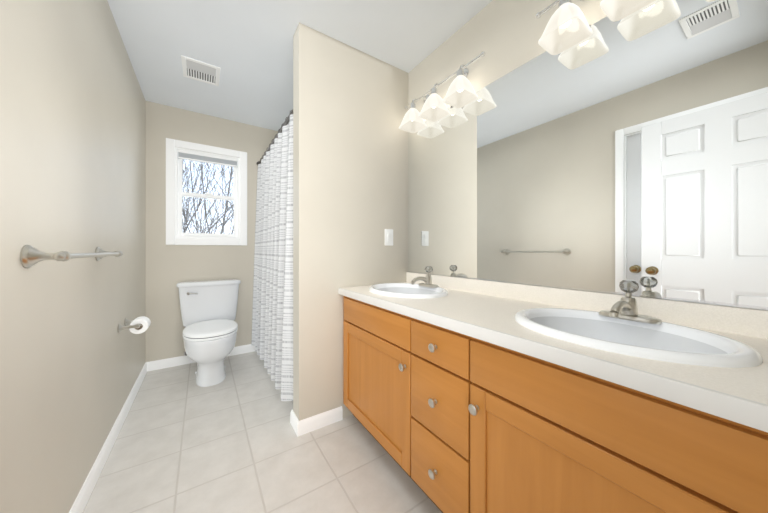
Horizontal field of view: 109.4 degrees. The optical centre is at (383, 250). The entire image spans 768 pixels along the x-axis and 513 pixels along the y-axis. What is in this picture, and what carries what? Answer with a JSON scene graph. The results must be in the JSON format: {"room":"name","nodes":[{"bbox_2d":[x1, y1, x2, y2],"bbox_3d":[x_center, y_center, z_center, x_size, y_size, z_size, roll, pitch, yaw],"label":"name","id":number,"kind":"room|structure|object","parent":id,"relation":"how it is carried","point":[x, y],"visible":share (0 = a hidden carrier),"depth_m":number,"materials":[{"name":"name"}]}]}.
{"room":"bathroom","nodes":[
{"label":"bathroom","id":0,"kind":"room"},
{"bbox_2d":[0,0,144,512],"bbox_3d":[-1.253,-0.126,0.995,0.140,2.391,3.285,0,0,-34],"label":"wall","id":1,"kind":"structure","parent":0,"point":[72,100],"depth_m":1.00,"materials":[{"name":"paint"}]},
{"bbox_2d":[20,245,122,267],"bbox_3d":[-1.163,0.018,1.063,0.086,0.068,0.720,0,0,-34],"label":"rail","id":2,"kind":"object","parent":1,"relation":"attached to","point":[30,256],"visible":1,"depth_m":0.79,"materials":[{"name":"silver metal"}]},
{"bbox_2d":[118,316,150,333],"bbox_3d":[-1.588,0.482,1.741,0.131,0.092,0.224,0,0,-34],"label":"toilet paper holder","id":3,"kind":"object","parent":1,"relation":"attached to","point":[134,327],"visible":1,"depth_m":1.72,"materials":[{"name":"white paper"}]},
{"bbox_2d":[69,344,342,512],"bbox_3d":[-0.980,1.030,1.753,1.155,0.080,2.326,0,0,-34],"label":"baseboard","id":4,"kind":"structure","parent":1,"relation":"attached to","point":[304,426],"depth_m":1.63,"materials":[{"name":"white wood"}]},
{"bbox_2d":[145,101,277,361],"bbox_3d":[-1.484,-0.126,2.887,1.816,2.391,0.120,0,0,-34],"label":"wall","id":5,"kind":"structure","parent":0,"point":[166,266],"depth_m":2.53,"materials":[{"name":"paint"}]},
{"bbox_2d":[166,138,246,245],"bbox_3d":[-1.736,-0.535,2.699,0.666,0.972,0.114,0,0,-34],"label":"window unit","id":6,"kind":"structure","parent":5,"relation":"in","point":[175,155],"depth_m":2.62,"materials":[{"name":"plastic"},{"name":"painted wood"}]},
{"bbox_2d":[178,150,236,166],"bbox_3d":[-1.722,-0.898,2.678,0.490,0.078,0.028,0,0,-34],"label":"window blind","id":7,"kind":"object","parent":6,"relation":"attached to","point":[192,155],"depth_m":2.66,"materials":[{"name":"white"}]},
{"bbox_2d":[251,109,292,400],"bbox_3d":[-0.956,0.016,2.290,0.114,1.938,1.460,0,0,-34],"label":"shower curtain","id":8,"kind":"object","parent":5,"relation":"attached to","point":[272,313],"visible":0.98,"depth_m":2.06,"materials":[{"name":"white fabric"}]},
{"bbox_2d":[83,351,441,512],"bbox_3d":[-0.489,1.120,1.504,1.936,0.100,3.525,0,0,-34],"label":"floor","id":9,"kind":"structure","parent":0,"point":[232,445],"depth_m":1.39,"materials":[{"name":"tile"}]},
{"bbox_2d":[176,279,240,386],"bbox_3d":[-1.495,0.680,2.348,0.508,0.784,0.762,0,0,-34],"label":"toilet","id":10,"kind":"object","parent":9,"relation":"on","point":[208,308],"visible":1,"depth_m":2.32,"materials":[{"name":"white ceramic"}]},
{"bbox_2d":[338,266,767,512],"bbox_3d":[0.413,0.584,1.157,0.578,0.973,1.703,0,0,-34],"label":"vanity","id":11,"kind":"object","parent":9,"relation":"on","point":[490,396],"visible":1,"depth_m":0.76,"materials":[{"name":"brown wood"}]},
{"bbox_2d":[338,272,767,431],"bbox_3d":[0.419,0.220,1.160,0.565,0.114,1.703,0,0,-34],"label":"countertop","id":12,"kind":"structure","parent":11,"relation":"on","point":[484,310],"depth_m":0.77,"materials":[{"name":"laminate"}]},
{"bbox_2d":[369,283,447,297],"bbox_3d":[0.131,0.306,1.578,0.400,0.178,0.524,0,0,-34],"label":"sink","id":13,"kind":"object","parent":12,"relation":"in","point":[389,290],"depth_m":1.65,"materials":[{"name":"white ceramic"}]},
{"bbox_2d":[410,266,438,287],"bbox_3d":[0.227,0.160,1.642,0.169,0.126,0.156,0,0,-34],"label":"faucet","id":14,"kind":"object","parent":12,"relation":"on","point":[427,280],"depth_m":1.65,"materials":[{"name":"silver metal"}]},
{"bbox_2d":[599,280,661,323],"bbox_3d":[0.752,0.160,0.856,0.169,0.126,0.156,0,0,-34],"label":"faucet","id":15,"kind":"object","parent":12,"relation":"on","point":[625,310],"depth_m":0.87,"materials":[{"name":"silver metal"}]},
{"bbox_2d":[515,308,762,367],"bbox_3d":[0.656,0.306,0.792,0.400,0.178,0.524,0,0,-34],"label":"sink","id":16,"kind":"object","parent":12,"relation":"in","point":[646,339],"depth_m":0.76,"materials":[{"name":"white ceramic"}]},
{"bbox_2d":[107,0,492,130],"bbox_3d":[-0.489,-1.371,1.504,1.936,0.100,3.525,0,0,-34],"label":"ceiling","id":17,"kind":"structure","parent":0,"point":[251,41],"depth_m":1.68,"materials":[{"name":"paint"}]},
{"bbox_2d":[181,55,220,86],"bbox_3d":[-1.350,-1.317,2.011,0.230,0.008,0.265,0,0,-34],"label":"ceiling vent","id":18,"kind":"object","parent":17,"relation":"in","point":[197,70],"visible":1,"depth_m":2.00,"materials":[{"name":"white"}]},
{"bbox_2d":[293,23,407,420],"bbox_3d":[-0.189,-0.126,1.851,0.811,2.391,0.120,0,0,-34],"label":"wall","id":19,"kind":"structure","parent":0,"point":[350,149],"depth_m":1.70,"materials":[{"name":"paint"}]},
{"bbox_2d":[385,229,392,245],"bbox_3d":[0.037,-0.091,1.923,0.072,0.116,0.012,0,0,-34],"label":"switch plate","id":20,"kind":"object","parent":19,"relation":"attached to","point":[388,232],"visible":1,"depth_m":1.92,"materials":[{"name":"white plastic"}]},
{"bbox_2d":[408,0,759,309],"bbox_3d":[0.266,-0.126,2.008,0.120,2.391,3.525,0,0,-34],"label":"wall","id":21,"kind":"structure","parent":0,"point":[509,32],"depth_m":1.44,"materials":[{"name":"paint"}]},
{"bbox_2d":[399,51,485,132],"bbox_3d":[0.314,-0.948,1.679,0.165,0.226,0.671,0,0,-34],"label":"light","id":22,"kind":"object","parent":21,"relation":"attached to","point":[461,92],"visible":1,"depth_m":1.62,"materials":[{"name":"white glass"}]},
{"bbox_2d":[536,0,592,54],"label":"light","id":23,"kind":"object","parent":21,"relation":"attached to","point":[567,27],"depth_m":1.08,"materials":[{"name":"white glass"}]},
{"bbox_2d":[408,0,767,309],"bbox_3d":[0.651,-0.362,1.314,0.009,1.049,1.699,0,0,-34],"label":"vanity mirror","id":24,"kind":"object","parent":21,"relation":"attached to","point":[637,150],"visible":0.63,"depth_m":1.00,"materials":[{"name":"silver mirror"}]},
{"bbox_2d":[600,0,655,21],"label":"light","id":25,"kind":"object","parent":21,"relation":"attached to","point":[615,10],"depth_m":0.96,"materials":[{"name":"white glass"}]},
{"label":"outside","id":26,"kind":"structure","parent":0,"visible":0},
{"bbox_2d":[182,160,233,233],"bbox_3d":[-15.370,-5.930,24.836,50.000,38.000,0.050,0,0,-34],"label":"sky","id":27,"kind":"structure","parent":26,"point":[227,225],"depth_m":24.55,"materials":[{"name":"white"}]},
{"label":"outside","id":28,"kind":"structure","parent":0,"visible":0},
{"bbox_2d":[182,159,233,233],"bbox_3d":[-5.389,-1.645,9.878,30.000,17.430,14.916,0,0,-34],"label":"trees","id":29,"kind":"object","parent":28,"point":[187,215],"visible":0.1,"depth_m":7.39,"materials":[{"name":"grey plant"}]}
]}

